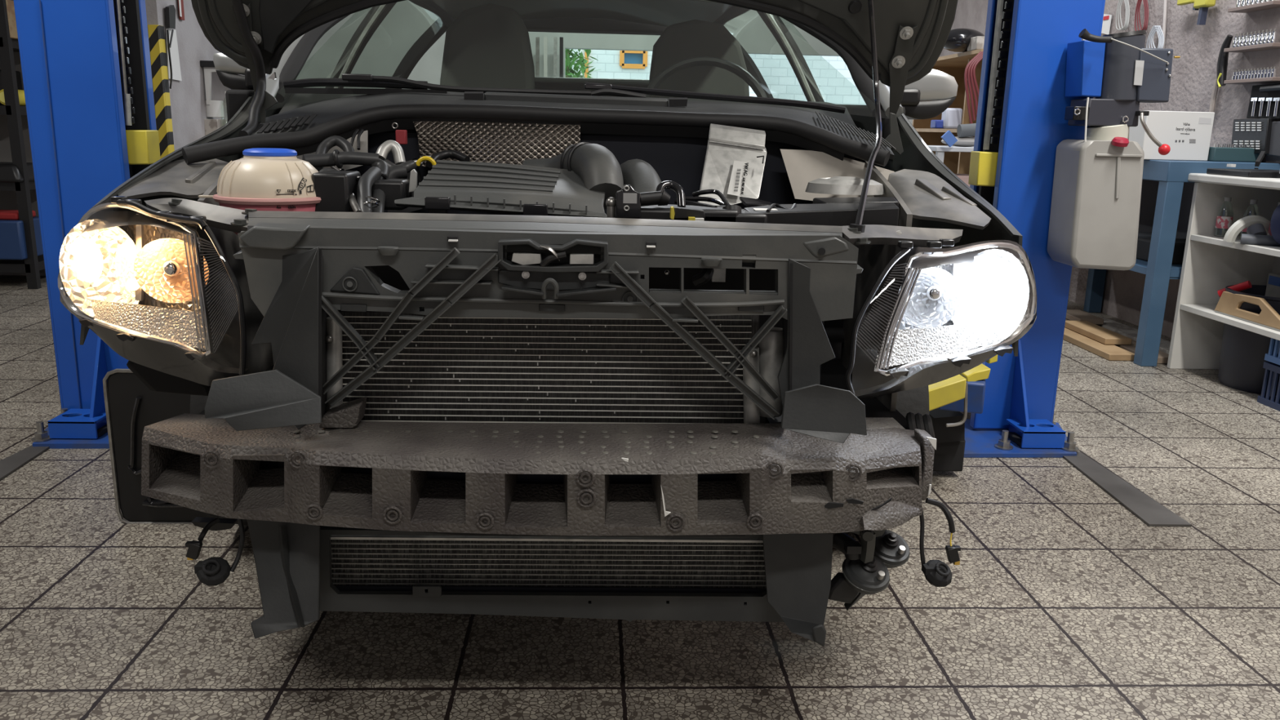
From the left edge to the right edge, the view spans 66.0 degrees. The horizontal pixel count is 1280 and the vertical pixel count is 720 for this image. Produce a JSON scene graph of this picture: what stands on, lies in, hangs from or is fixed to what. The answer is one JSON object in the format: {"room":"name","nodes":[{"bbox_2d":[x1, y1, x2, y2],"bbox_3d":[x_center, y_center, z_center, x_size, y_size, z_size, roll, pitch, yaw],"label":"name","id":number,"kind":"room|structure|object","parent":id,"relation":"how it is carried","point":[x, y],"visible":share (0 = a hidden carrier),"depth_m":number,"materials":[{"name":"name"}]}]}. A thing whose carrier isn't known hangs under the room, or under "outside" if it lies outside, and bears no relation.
{"room":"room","nodes":[
{"label":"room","id":0,"kind":"room"},
{"bbox_2d":[0,0,175,275],"bbox_3d":[-4.015,-2.197,5.825,2.299,3.400,0.100,1,13,-3],"label":"wall","id":1,"kind":"structure","parent":0,"point":[154,8],"depth_m":5.89,"materials":[{"name":"grey paint"}]},
{"bbox_2d":[147,24,174,158],"bbox_3d":[-2.905,-1.357,6.040,0.065,1.317,0.081,1,13,-3],"label":"guard","id":2,"kind":"object","parent":1,"relation":"attached to","point":[156,33],"visible":0.59,"depth_m":5.95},
{"bbox_2d":[163,0,244,150],"bbox_3d":[-2.978,-2.497,7.191,0.100,3.400,2.600,1,13,-3],"label":"wall","id":3,"kind":"structure","parent":0,"point":[188,99],"depth_m":6.36,"materials":[{"name":"grey paint"}]},
{"bbox_2d":[165,4,182,88],"bbox_3d":[-2.853,-1.912,6.032,0.033,0.497,0.226,1,13,-3],"label":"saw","id":4,"kind":"object","parent":3,"relation":"attached to","point":[173,60],"visible":1,"depth_m":6.01,"materials":[{"name":"white metal"}]},
{"bbox_2d":[177,0,184,20],"bbox_3d":[-2.868,-2.204,6.159,0.016,0.151,0.076,1,13,-3],"label":"thermometer","id":5,"kind":"object","parent":3,"relation":"attached to","point":[180,2],"visible":1,"depth_m":6.16,"materials":[{"name":"red plastic"}]},
{"bbox_2d":[200,60,216,104],"bbox_3d":[-2.735,-1.893,6.780,0.360,0.280,0.500,1,13,-3],"label":"wall shelf","id":6,"kind":"object","parent":3,"relation":"attached to","point":[209,66],"visible":0.29,"depth_m":6.55,"materials":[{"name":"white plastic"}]},
{"bbox_2d":[295,0,912,124],"bbox_3d":[-0.202,-2.779,8.651,5.581,3.400,0.120,1,13,-3],"label":"wall","id":7,"kind":"structure","parent":0,"point":[406,21],"depth_m":8.55,"materials":[{"name":"white paint"}]},
{"bbox_2d":[0,275,1279,719],"bbox_3d":[-0.667,0.274,3.328,8.600,0.100,12.000,1,13,-3],"label":"floor","id":8,"kind":"structure","parent":0,"point":[1060,602],"depth_m":2.04,"materials":[{"name":"tile"}]},
{"bbox_2d":[0,0,45,288],"bbox_3d":[-3.934,-1.442,5.684,0.920,2.000,0.470,1,13,-3],"label":"shelving","id":9,"kind":"object","parent":8,"relation":"on","point":[15,141],"visible":0.43,"depth_m":5.61,"materials":[{"name":"black metal"}]},
{"bbox_2d":[0,69,22,105],"bbox_3d":[-3.708,-1.580,5.729,0.170,0.200,0.140,1,13,-3],"label":"case","id":10,"kind":"object","parent":9,"relation":"on","point":[18,73],"visible":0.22,"depth_m":5.74,"materials":[{"name":"black plastic"}]},
{"bbox_2d":[5,0,17,39],"bbox_3d":[-3.587,-1.896,5.505,0.260,0.200,0.250,1,13,-3],"label":"cardboard box","id":11,"kind":"object","parent":9,"relation":"on","point":[10,4],"visible":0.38,"depth_m":5.42,"materials":[{"name":"brown cardboard"}]},
{"bbox_2d":[0,88,26,106],"bbox_3d":[-3.527,-1.478,5.556,0.090,0.090,0.180,1,13,-3],"label":"spray can","id":12,"kind":"object","parent":9,"relation":"on","point":[20,92],"visible":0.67,"depth_m":5.55,"materials":[{"name":"yellow metal"}]},
{"bbox_2d":[0,161,34,182],"bbox_3d":[-3.654,-1.078,5.645,0.346,0.100,0.288,1,13,-3],"label":"tool case","id":13,"kind":"object","parent":9,"relation":"on","point":[9,172],"visible":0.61,"depth_m":5.53,"materials":[{"name":"black plastic"}]},
{"bbox_2d":[0,216,43,259],"bbox_3d":[-3.689,-0.713,5.731,0.340,0.220,0.300,1,13,-3],"label":"crate","id":14,"kind":"object","parent":9,"relation":"on","point":[12,237],"visible":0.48,"depth_m":5.60,"materials":[{"name":"blue plastic"}]},
{"bbox_2d":[0,209,35,219],"bbox_3d":[-3.686,-0.840,5.701,0.280,0.040,0.200,1,13,-3],"label":"cloth","id":15,"kind":"object","parent":14,"relation":"on","point":[4,214],"visible":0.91,"depth_m":5.61,"materials":[{"name":"red fabric"}]},
{"bbox_2d":[0,444,49,480],"bbox_3d":[-1.824,0.326,2.758,0.119,0.006,0.603,1,13,-3],"label":"cover","id":16,"kind":"object","parent":8,"relation":"on","point":[12,463],"visible":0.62,"depth_m":2.89,"materials":[{"name":"metal"}]},
{"bbox_2d":[13,0,160,448],"bbox_3d":[-1.500,-1.431,2.900,0.812,3.375,0.553,1,13,-3],"label":"lift post","id":17,"kind":"object","parent":8,"relation":"on","point":[86,64],"visible":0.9,"depth_m":3.02,"materials":[{"name":"blue metal"}]},
{"bbox_2d":[57,0,1036,646],"bbox_3d":[-0.157,-0.767,3.192,1.935,2.011,4.093,1,13,-3],"label":"car","id":18,"kind":"object","parent":8,"relation":"on","point":[496,337],"visible":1,"depth_m":1.53,"materials":[{"name":"plastic"}]},
{"bbox_2d":[102,368,220,523],"bbox_3d":[-1.163,0.218,2.448,0.292,0.407,0.044,1,13,-3],"label":"panel","id":19,"kind":"object","parent":18,"relation":"attached to","point":[131,406],"visible":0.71,"depth_m":2.42,"materials":[{"name":"black plastic"}]},
{"bbox_2d":[213,53,253,89],"bbox_3d":[-0.934,-0.695,2.413,0.177,0.100,0.145,1,13,-3],"label":"mirror","id":20,"kind":"object","parent":18,"relation":"attached to","point":[228,71],"depth_m":2.36,"materials":[{"name":"black plastic"}]},
{"bbox_2d":[250,116,300,135],"bbox_3d":[-0.727,-0.465,1.977,0.089,0.050,0.144,1,13,-3],"label":"vent grille","id":21,"kind":"object","parent":18,"relation":"attached to","point":[287,126],"depth_m":1.96,"materials":[{"name":"grey plastic"}]},
{"bbox_2d":[900,69,957,119],"bbox_3d":[0.678,-0.671,2.493,0.217,0.121,0.145,1,13,-3],"label":"mirror","id":22,"kind":"object","parent":18,"relation":"attached to","point":[940,87],"depth_m":2.44,"materials":[{"name":"black plastic"}]},
{"bbox_2d":[535,36,563,77],"bbox_3d":[-0.791,-1.920,8.613,0.234,1.720,0.030,1,13,-3],"label":"door track","id":23,"kind":"object","parent":8,"relation":"on","point":[537,38],"visible":0.36,"depth_m":8.44,"materials":[{"name":"metal"}]},
{"bbox_2d":[912,48,983,173],"bbox_3d":[2.222,-1.241,6.569,0.787,1.481,1.482,1,13,-3],"label":"wooden rack","id":24,"kind":"object","parent":8,"relation":"on","point":[966,67],"visible":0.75,"depth_m":6.42,"materials":[{"name":"brown wood"}]},
{"bbox_2d":[915,128,956,132],"bbox_3d":[2.280,-1.514,6.537,0.680,0.022,1.400,1,13,-3],"label":"shelf","id":25,"kind":"object","parent":24,"relation":"attached to","point":[919,130],"depth_m":6.55,"materials":[{"name":"brown wood"}]},
{"bbox_2d":[930,120,946,128],"bbox_3d":[1.847,-1.439,6.020,0.120,0.050,0.100,1,13,-3],"label":"box","id":26,"kind":"object","parent":24,"relation":"on","point":[934,123],"visible":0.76,"depth_m":5.97,"materials":[{"name":"blue"}]},
{"bbox_2d":[941,107,962,128],"bbox_3d":[1.885,-1.461,5.965,0.100,0.120,0.100,1,13,-3],"label":"can","id":27,"kind":"object","parent":24,"relation":"on","point":[951,117],"visible":0.79,"depth_m":5.92,"materials":[{"name":"grey"}]},
{"bbox_2d":[933,48,983,67],"bbox_3d":[2.291,-1.956,6.431,0.680,0.022,1.400,1,13,-3],"label":"shelf","id":28,"kind":"object","parent":24,"relation":"attached to","point":[962,60],"depth_m":6.37,"materials":[{"name":"brown wood"}]},
{"bbox_2d":[943,28,984,52],"bbox_3d":[1.962,-1.947,6.007,0.288,0.139,0.240,1,13,-3],"label":"helmet","id":29,"kind":"object","parent":24,"relation":"on","point":[958,40],"visible":0.66,"depth_m":5.92,"materials":[{"name":"black plastic"}]},
{"bbox_2d":[967,35,984,51],"bbox_3d":[2.075,-1.880,5.874,0.200,0.075,0.150,1,13,-3],"label":"carton","id":30,"kind":"object","parent":24,"relation":"on","point":[977,42],"visible":0.46,"depth_m":5.80,"materials":[{"name":"white cardboard"}]},
{"bbox_2d":[927,145,973,163],"bbox_3d":[1.808,-0.711,5.492,0.560,0.930,0.450,1,13,-3],"label":"side table","id":31,"kind":"object","parent":8,"relation":"on","point":[940,150],"visible":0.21,"depth_m":5.16,"materials":[{"name":"grey"}]},
{"bbox_2d":[941,130,957,146],"bbox_3d":[1.600,-1.144,5.101,0.084,0.084,0.020,1,13,-3],"label":"box","id":32,"kind":"object","parent":31,"relation":"on","point":[948,137],"visible":1,"depth_m":5.09,"materials":[{"name":"blue cardboard"}]},
{"bbox_2d":[941,136,974,146],"bbox_3d":[1.744,-1.175,5.306,0.252,0.054,0.162,1,13,-3],"label":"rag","id":33,"kind":"object","parent":31,"relation":"on","point":[962,141],"visible":0.51,"depth_m":5.24,"materials":[{"name":"grey fabric"}]},
{"bbox_2d":[956,123,976,137],"bbox_3d":[1.778,-1.226,5.244,0.167,0.085,0.070,1,13,-3],"label":"rolled mat","id":34,"kind":"object","parent":33,"relation":"on","point":[963,130],"visible":0.53,"depth_m":5.22,"materials":[{"name":"grey"}]},
{"bbox_2d":[955,173,969,186],"bbox_3d":[1.680,-0.635,5.484,0.300,0.779,0.300,1,13,-3],"label":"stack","id":35,"kind":"object","parent":8,"relation":"on","point":[964,177],"visible":0.11,"depth_m":5.26,"materials":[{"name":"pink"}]},
{"bbox_2d":[928,0,1105,471],"bbox_3d":[1.137,-1.331,2.741,0.490,3.375,1.268,9,15,30],"label":"lift post","id":36,"kind":"object","parent":8,"relation":"on","point":[1010,399],"visible":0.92,"depth_m":3.17,"materials":[{"name":"blue metal"}]},
{"bbox_2d":[1047,28,1180,270],"bbox_3d":[1.455,-0.641,3.035,0.356,0.716,0.217,1,13,-3],"label":"hydraulic power unit","id":37,"kind":"object","parent":36,"relation":"attached to","point":[1095,206],"visible":1,"depth_m":2.98,"materials":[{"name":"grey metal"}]},
{"bbox_2d":[1062,327,1134,360],"bbox_3d":[2.190,-0.150,5.108,0.130,0.030,1.200,1,13,-3],"label":"board","id":38,"kind":"object","parent":8,"relation":"on","point":[1108,352],"visible":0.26,"depth_m":4.68,"materials":[{"name":"brown wood"}]},
{"bbox_2d":[1065,318,1168,364],"bbox_3d":[2.355,-0.119,4.995,0.130,0.030,1.050,1,13,-3],"label":"board","id":39,"kind":"object","parent":8,"relation":"on","point":[1162,357],"visible":0.06,"depth_m":4.63,"materials":[{"name":"brown wood"}]},
{"bbox_2d":[1066,309,1103,324],"bbox_3d":[2.380,-0.234,5.344,0.130,0.030,0.280,1,13,-3],"label":"board","id":40,"kind":"object","parent":39,"relation":"on","point":[1071,314],"visible":0.67,"depth_m":5.28,"materials":[{"name":"brown wood"}]},
{"bbox_2d":[1064,320,1132,344],"bbox_3d":[2.278,-0.139,4.935,0.130,0.030,0.450,1,13,-3],"label":"board","id":41,"kind":"object","parent":39,"relation":"on","point":[1104,335],"visible":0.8,"depth_m":4.87,"materials":[{"name":"brown wood"}]},
{"bbox_2d":[1062,451,1191,526],"bbox_3d":[1.389,0.368,2.900,0.115,0.006,0.602,1,13,-3],"label":"floor plate","id":42,"kind":"object","parent":8,"relation":"on","point":[1153,513],"visible":0.87,"depth_m":2.81,"materials":[{"name":"metal"}]},
{"bbox_2d":[1097,318,1170,354],"bbox_3d":[2.526,-0.111,4.979,0.130,0.030,0.900,1,13,-3],"label":"board","id":43,"kind":"object","parent":8,"relation":"on","point":[1128,331],"visible":0.22,"depth_m":5.08,"materials":[{"name":"grey wood"}]},
{"bbox_2d":[1083,159,1279,366],"bbox_3d":[2.482,-0.571,5.021,0.516,0.905,1.412,1,13,-3],"label":"workbench","id":44,"kind":"object","parent":8,"relation":"on","point":[1166,191],"visible":0.36,"depth_m":4.36,"materials":[{"name":"blue metal"}]},
{"bbox_2d":[1137,231,1151,238],"bbox_3d":[2.485,-0.580,4.917,0.250,0.100,0.200,1,13,-3],"label":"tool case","id":45,"kind":"object","parent":44,"relation":"on","point":[1140,234],"visible":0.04,"depth_m":4.85,"materials":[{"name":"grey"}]},
{"bbox_2d":[1128,258,1182,277],"bbox_3d":[2.481,-0.539,5.029,0.494,0.030,1.390,1,13,-3],"label":"shelf","id":46,"kind":"object","parent":44,"relation":"attached to","point":[1140,266],"depth_m":4.35,"materials":[{"name":"blue metal"}]},
{"bbox_2d":[1136,238,1186,264],"bbox_3d":[2.498,-0.510,4.625,0.250,0.100,0.200,1,13,-3],"label":"tool case","id":47,"kind":"object","parent":44,"relation":"on","point":[1143,244],"visible":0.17,"depth_m":4.61,"materials":[{"name":"black plastic"}]},
{"bbox_2d":[1128,110,1214,160],"bbox_3d":[2.369,-1.011,4.447,0.304,0.210,0.202,1,13,-3],"label":"carton","id":48,"kind":"object","parent":44,"relation":"on","point":[1188,135],"visible":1,"depth_m":4.35,"materials":[{"name":"white cardboard"}]},
{"bbox_2d":[1207,143,1259,162],"bbox_3d":[2.636,-0.936,4.447,0.220,0.075,0.200,1,13,-3],"label":"box","id":49,"kind":"object","parent":44,"relation":"on","point":[1219,153],"visible":0.82,"depth_m":4.35,"materials":[{"name":"teal plastic"}]},
{"bbox_2d":[1231,118,1274,154],"bbox_3d":[2.721,-0.998,4.392,0.038,0.151,0.254,1,13,-3],"label":"case","id":50,"kind":"object","parent":49,"relation":"on","point":[1256,132],"visible":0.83,"depth_m":4.35,"materials":[{"name":"black plastic"}]},
{"bbox_2d":[1266,121,1279,156],"bbox_3d":[2.754,-0.939,4.195,0.030,0.156,0.254,1,13,-3],"label":"case","id":51,"kind":"object","parent":44,"relation":"on","point":[1274,148],"visible":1,"depth_m":4.25,"materials":[{"name":"grey plastic"}]},
{"bbox_2d":[1166,173,1279,368],"bbox_3d":[2.581,-0.231,3.702,0.446,0.857,1.330,1,13,-3],"label":"shelf unit","id":52,"kind":"object","parent":8,"relation":"on","point":[1211,264],"depth_m":4.28,"materials":[{"name":"white paint"}]},
{"bbox_2d":[1213,196,1233,236],"bbox_3d":[2.485,-0.608,4.189,0.061,0.165,0.060,1,13,-3],"label":"bottle","id":53,"kind":"object","parent":52,"relation":"on","point":[1222,221],"visible":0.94,"depth_m":4.17,"materials":[{"name":"red plastic"}]},
{"bbox_2d":[1206,168,1279,177],"bbox_3d":[2.534,-0.763,4.031,0.280,0.024,0.280,1,13,-3],"label":"tray","id":54,"kind":"object","parent":52,"relation":"on","point":[1261,173],"visible":1,"depth_m":3.96,"materials":[{"name":"black plastic"}]},
{"bbox_2d":[1254,151,1265,168],"bbox_3d":[2.543,-0.821,4.046,0.014,0.070,0.237,11,16,34],"label":"pliers","id":55,"kind":"object","parent":54,"relation":"on","point":[1260,157],"visible":1,"depth_m":4.01,"materials":[{"name":"black"}]},
{"bbox_2d":[1214,280,1279,331],"bbox_3d":[2.534,-0.218,3.911,0.220,0.143,0.509,1,13,-3],"label":"toolbox","id":56,"kind":"object","parent":52,"relation":"on","point":[1229,304],"visible":1,"depth_m":3.96,"materials":[{"name":"brown wood"}]},
{"bbox_2d":[1239,199,1259,239],"bbox_3d":[2.511,-0.575,4.054,0.061,0.165,0.060,1,13,-3],"label":"spray bottle","id":57,"kind":"object","parent":52,"relation":"on","point":[1252,201],"visible":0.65,"depth_m":4.04,"materials":[{"name":"grey plastic"}]},
{"bbox_2d":[1240,223,1279,246],"bbox_3d":[2.479,-0.496,3.900,0.175,0.081,0.106,8,15,27],"label":"grinder","id":58,"kind":"object","parent":52,"relation":"on","point":[1256,234],"visible":1,"depth_m":3.89,"materials":[{"name":"grey metal"}]},
{"bbox_2d":[1264,272,1279,297],"bbox_3d":[2.712,-0.249,4.018,0.104,0.160,0.360,1,13,-3],"label":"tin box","id":59,"kind":"object","parent":52,"relation":"on","point":[1273,288],"visible":0.67,"depth_m":4.14,"materials":[{"name":"blue"}]},
{"bbox_2d":[1267,202,1279,235],"bbox_3d":[2.537,-0.543,3.919,0.061,0.165,0.060,1,13,-3],"label":"spray bottle","id":60,"kind":"object","parent":52,"relation":"on","point":[1269,230],"visible":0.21,"depth_m":3.93,"materials":[{"name":"plastic"}]},
{"bbox_2d":[1270,204,1279,244],"bbox_3d":[2.527,-0.523,3.771,0.190,0.194,0.132,-3,14,-19],"label":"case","id":61,"kind":"object","parent":52,"relation":"on","point":[1275,220],"visible":1,"depth_m":3.77,"materials":[{"name":"blue plastic"}]},
{"bbox_2d":[1217,284,1279,395],"bbox_3d":[2.604,-0.083,4.073,0.380,0.400,0.380,1,13,-3],"label":"waste bin","id":62,"kind":"object","parent":8,"relation":"on","point":[1242,353],"visible":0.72,"depth_m":4.01,"materials":[{"name":"grey plastic"}]},
{"bbox_2d":[1257,361,1279,411],"bbox_3d":[2.605,0.154,3.589,0.332,0.162,0.582,1,13,-3],"label":"crate","id":63,"kind":"object","parent":8,"relation":"on","point":[1268,397],"visible":1,"depth_m":3.81,"materials":[{"name":"blue plastic"}]},
{"bbox_2d":[1264,337,1279,364],"bbox_3d":[2.609,-0.011,3.550,0.332,0.162,0.582,1,13,-3],"label":"crate","id":64,"kind":"object","parent":63,"relation":"on","point":[1273,355],"visible":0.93,"depth_m":3.80,"materials":[{"name":"blue plastic"}]},
{"bbox_2d":[938,0,1279,337],"bbox_3d":[2.903,-1.363,2.999,0.100,3.400,11.900,1,13,-3],"label":"wall","id":65,"kind":"structure","parent":0,"point":[1193,74],"depth_m":4.98,"materials":[{"name":"paint"}]},
{"bbox_2d":[1101,13,1111,34],"bbox_3d":[2.710,-1.954,5.740,0.010,0.125,0.103,1,13,-3],"label":"instruction sheet","id":66,"kind":"object","parent":65,"relation":"attached to","point":[1106,24],"visible":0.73,"depth_m":5.73,"materials":[{"name":"white paper"}]},
{"bbox_2d":[1115,0,1129,30],"bbox_3d":[2.702,-1.948,5.509,0.018,0.212,0.156,1,13,-3],"label":"cable bundle","id":67,"kind":"object","parent":65,"relation":"attached to","point":[1120,2],"visible":1,"depth_m":5.51,"materials":[{"name":"grey plastic"}]},
{"bbox_2d":[1134,0,1148,31],"bbox_3d":[2.710,-1.875,5.317,0.017,0.216,0.147,1,13,-3],"label":"cable bundle","id":68,"kind":"object","parent":65,"relation":"attached to","point":[1139,2],"visible":0.78,"depth_m":5.32,"materials":[{"name":"red plastic"}]},
{"bbox_2d":[1146,25,1164,48],"bbox_3d":[2.714,-1.690,5.190,0.018,0.142,0.172,1,13,-3],"label":"cable bundle","id":69,"kind":"object","parent":65,"relation":"attached to","point":[1155,28],"visible":0.7,"depth_m":5.19,"materials":[{"name":"grey plastic"}]},
{"bbox_2d":[1162,0,1167,48],"bbox_3d":[2.732,-1.760,5.140,0.016,0.278,0.060,1,13,-3],"label":"conduit","id":70,"kind":"object","parent":65,"relation":"attached to","point":[1165,6],"visible":0.94,"depth_m":5.13,"materials":[{"name":"grey plastic"}]},
{"bbox_2d":[1177,0,1216,25],"bbox_3d":[2.716,-1.710,4.837,0.050,0.142,0.271,1,13,-3],"label":"tool","id":71,"kind":"object","parent":65,"relation":"attached to","point":[1202,6],"visible":1,"depth_m":4.76,"materials":[{"name":"yellow"}]},
{"bbox_2d":[1208,79,1218,112],"bbox_3d":[2.747,-1.256,4.719,0.024,0.167,0.031,1,13,-3],"label":"conduit","id":72,"kind":"object","parent":65,"relation":"attached to","point":[1213,99],"visible":0.8,"depth_m":4.71,"materials":[{"name":"beige"}]},
{"bbox_2d":[1217,35,1232,87],"bbox_3d":[2.724,-1.392,4.602,0.044,0.237,0.058,1,13,-3],"label":"torch","id":73,"kind":"object","parent":65,"relation":"hanging from","point":[1222,63],"visible":0.95,"depth_m":4.60,"materials":[{"name":"black plastic"}]},
{"bbox_2d":[1223,42,1279,52],"bbox_3d":[2.740,-1.386,4.380,0.090,0.016,0.336,1,13,-3],"label":"rail","id":74,"kind":"object","parent":65,"relation":"attached to","point":[1271,46],"visible":1,"depth_m":4.36,"materials":[{"name":"brown wood"}]},
{"bbox_2d":[1231,33,1237,47],"bbox_3d":[2.720,-1.457,4.505,0.022,0.062,0.022,1,13,-3],"label":"socket","id":75,"kind":"object","parent":74,"relation":"on","point":[1233,45],"visible":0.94,"depth_m":4.50,"materials":[{"name":"silver metal"}]},
{"bbox_2d":[1235,33,1240,47],"bbox_3d":[2.721,-1.451,4.479,0.022,0.062,0.021,1,13,-3],"label":"socket","id":76,"kind":"object","parent":74,"relation":"on","point":[1238,39],"visible":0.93,"depth_m":4.47,"materials":[{"name":"metal"}]},
{"bbox_2d":[1239,32,1244,46],"bbox_3d":[2.722,-1.444,4.454,0.022,0.062,0.021,1,13,-3],"label":"socket","id":77,"kind":"object","parent":74,"relation":"on","point":[1241,43],"visible":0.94,"depth_m":4.45,"materials":[{"name":"metal"}]},
{"bbox_2d":[1242,31,1248,46],"bbox_3d":[2.723,-1.438,4.428,0.022,0.062,0.021,1,13,-3],"label":"socket","id":78,"kind":"object","parent":74,"relation":"on","point":[1245,41],"visible":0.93,"depth_m":4.42,"materials":[{"name":"metal"}]},
{"bbox_2d":[1246,31,1252,45],"bbox_3d":[2.724,-1.433,4.403,0.022,0.062,0.021,1,13,-3],"label":"socket","id":79,"kind":"object","parent":74,"relation":"on","point":[1250,37],"visible":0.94,"depth_m":4.40,"materials":[{"name":"metal"}]},
{"bbox_2d":[1249,31,1256,45],"bbox_3d":[2.726,-1.426,4.378,0.022,0.062,0.022,1,13,-3],"label":"socket","id":80,"kind":"object","parent":74,"relation":"on","point":[1252,41],"visible":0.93,"depth_m":4.37,"materials":[{"name":"metal"}]},
{"bbox_2d":[1253,31,1260,44],"bbox_3d":[2.727,-1.420,4.353,0.022,0.062,0.021,1,13,-3],"label":"socket","id":81,"kind":"object","parent":74,"relation":"on","point":[1257,37],"visible":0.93,"depth_m":4.35,"materials":[{"name":"metal"}]},
{"bbox_2d":[1257,30,1263,44],"bbox_3d":[2.728,-1.414,4.327,0.022,0.062,0.021,1,13,-3],"label":"socket","id":82,"kind":"object","parent":74,"relation":"on","point":[1261,35],"visible":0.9,"depth_m":4.32,"materials":[{"name":"metal"}]},
{"bbox_2d":[1262,29,1267,44],"bbox_3d":[2.729,-1.408,4.302,0.022,0.062,0.021,1,13,-3],"label":"socket","id":83,"kind":"object","parent":74,"relation":"on","point":[1265,34],"visible":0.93,"depth_m":4.30,"materials":[{"name":"metal"}]},
{"bbox_2d":[1266,28,1271,43],"bbox_3d":[2.730,-1.402,4.277,0.022,0.062,0.021,1,13,-3],"label":"socket","id":84,"kind":"object","parent":74,"relation":"on","point":[1269,33],"visible":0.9,"depth_m":4.27,"materials":[{"name":"metal"}]},
{"bbox_2d":[1269,28,1276,43],"bbox_3d":[2.731,-1.396,4.251,0.022,0.062,0.022,1,13,-3],"label":"socket","id":85,"kind":"object","parent":74,"relation":"on","point":[1273,38],"visible":0.94,"depth_m":4.25,"materials":[{"name":"metal"}]},
{"bbox_2d":[1223,76,1279,84],"bbox_3d":[2.738,-1.239,4.378,0.090,0.016,0.334,1,13,-3],"label":"rail","id":86,"kind":"object","parent":65,"relation":"attached to","point":[1272,79],"visible":1,"depth_m":4.35,"materials":[{"name":"brown"}]},
{"bbox_2d":[1240,69,1245,79],"bbox_3d":[2.721,-1.286,4.440,0.022,0.045,0.021,1,13,-3],"label":"socket","id":87,"kind":"object","parent":86,"relation":"on","point":[1244,71],"visible":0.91,"depth_m":4.43,"materials":[{"name":"metal"}]},
{"bbox_2d":[1250,68,1255,78],"bbox_3d":[2.724,-1.270,4.376,0.022,0.045,0.021,1,13,-3],"label":"socket","id":88,"kind":"object","parent":86,"relation":"on","point":[1254,70],"visible":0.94,"depth_m":4.37,"materials":[{"name":"metal"}]},
{"bbox_2d":[1253,67,1258,78],"bbox_3d":[2.725,-1.266,4.355,0.022,0.045,0.021,1,13,-3],"label":"socket","id":89,"kind":"object","parent":86,"relation":"on","point":[1257,69],"visible":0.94,"depth_m":4.35,"materials":[{"name":"metal"}]},
{"bbox_2d":[1256,67,1262,78],"bbox_3d":[2.726,-1.260,4.334,0.022,0.045,0.021,1,13,-3],"label":"socket","id":90,"kind":"object","parent":86,"relation":"on","point":[1260,69],"visible":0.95,"depth_m":4.33,"materials":[{"name":"metal"}]},
{"bbox_2d":[1260,67,1265,77],"bbox_3d":[2.727,-1.255,4.313,0.022,0.045,0.022,1,13,-3],"label":"socket","id":91,"kind":"object","parent":86,"relation":"on","point":[1264,68],"visible":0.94,"depth_m":4.31,"materials":[{"name":"metal"}]},
{"bbox_2d":[1263,66,1268,77],"bbox_3d":[2.728,-1.250,4.291,0.022,0.045,0.021,1,13,-3],"label":"socket","id":92,"kind":"object","parent":86,"relation":"on","point":[1267,68],"visible":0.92,"depth_m":4.29,"materials":[{"name":"metal"}]},
{"bbox_2d":[1266,66,1271,77],"bbox_3d":[2.729,-1.245,4.270,0.022,0.045,0.022,1,13,-3],"label":"socket","id":93,"kind":"object","parent":86,"relation":"on","point":[1270,69],"visible":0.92,"depth_m":4.26,"materials":[{"name":"metal"}]},
{"bbox_2d":[1270,66,1276,76],"bbox_3d":[2.730,-1.240,4.249,0.022,0.045,0.021,1,13,-3],"label":"socket","id":94,"kind":"object","parent":86,"relation":"on","point":[1273,73],"visible":0.96,"depth_m":4.24,"materials":[{"name":"metal"}]},
{"bbox_2d":[1227,0,1279,13],"bbox_3d":[2.743,-1.563,4.367,0.090,0.016,0.312,1,13,-3],"label":"rail","id":95,"kind":"object","parent":65,"relation":"attached to","point":[1271,4],"visible":1,"depth_m":4.36,"materials":[{"name":"brown wood"}]},
{"bbox_2d":[1235,0,1241,7],"bbox_3d":[2.723,-1.628,4.480,0.022,0.056,0.021,1,13,-3],"label":"socket","id":96,"kind":"object","parent":95,"relation":"attached to","point":[1238,2],"visible":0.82,"depth_m":4.47,"materials":[{"name":"silver metal"}]},
{"bbox_2d":[1246,83,1279,119],"bbox_3d":[2.745,-1.121,4.277,0.064,0.152,0.331,1,13,-3],"label":"rack","id":97,"kind":"object","parent":65,"relation":"attached to","point":[1264,100],"visible":1,"depth_m":4.32,"materials":[{"name":"black metal"}]},
{"bbox_3d":[-2.598,-1.137,7.069,0.660,0.828,1.040,1,13,-3],"label":"cabinet","id":98,"kind":"object","parent":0,"visible":0},
{"bbox_2d":[204,119,227,135],"bbox_3d":[-2.918,-1.559,6.697,0.176,0.150,0.200,1,13,-3],"label":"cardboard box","id":99,"kind":"object","parent":98,"relation":"on","point":[211,125],"visible":0.23,"depth_m":6.60,"materials":[{"name":"beige cardboard"}]},
{"bbox_2d":[205,100,224,117],"bbox_3d":[-2.879,-1.698,6.665,0.120,0.112,0.120,1,13,-3],"label":"paper towel roll","id":100,"kind":"object","parent":99,"relation":"on","point":[215,108],"visible":0.94,"depth_m":6.62,"materials":[{"name":"white paper"}]},
{"label":"outside","id":101,"kind":"structure","parent":0,"visible":0},
{"bbox_3d":[0.569,-1.783,12.156,18.000,0.100,6.200,1,13,-3],"label":"floor","id":102,"kind":"structure","parent":101,"visible":0},
{"bbox_2d":[564,48,600,78],"bbox_3d":[-0.912,-3.051,12.204,0.881,2.276,0.899,1,13,-3],"label":"shrub","id":103,"kind":"object","parent":102,"relation":"on","point":[568,63],"visible":0.11,"depth_m":12.01,"materials":[{"name":"green plant"}]},
{"bbox_2d":[568,48,866,105],"bbox_3d":[1.456,-4.022,13.621,4.850,3.600,0.295,1,13,-3],"label":"house","id":104,"kind":"structure","parent":102,"relation":"on","point":[832,76],"depth_m":13.55,"materials":[{"name":"white brick"}]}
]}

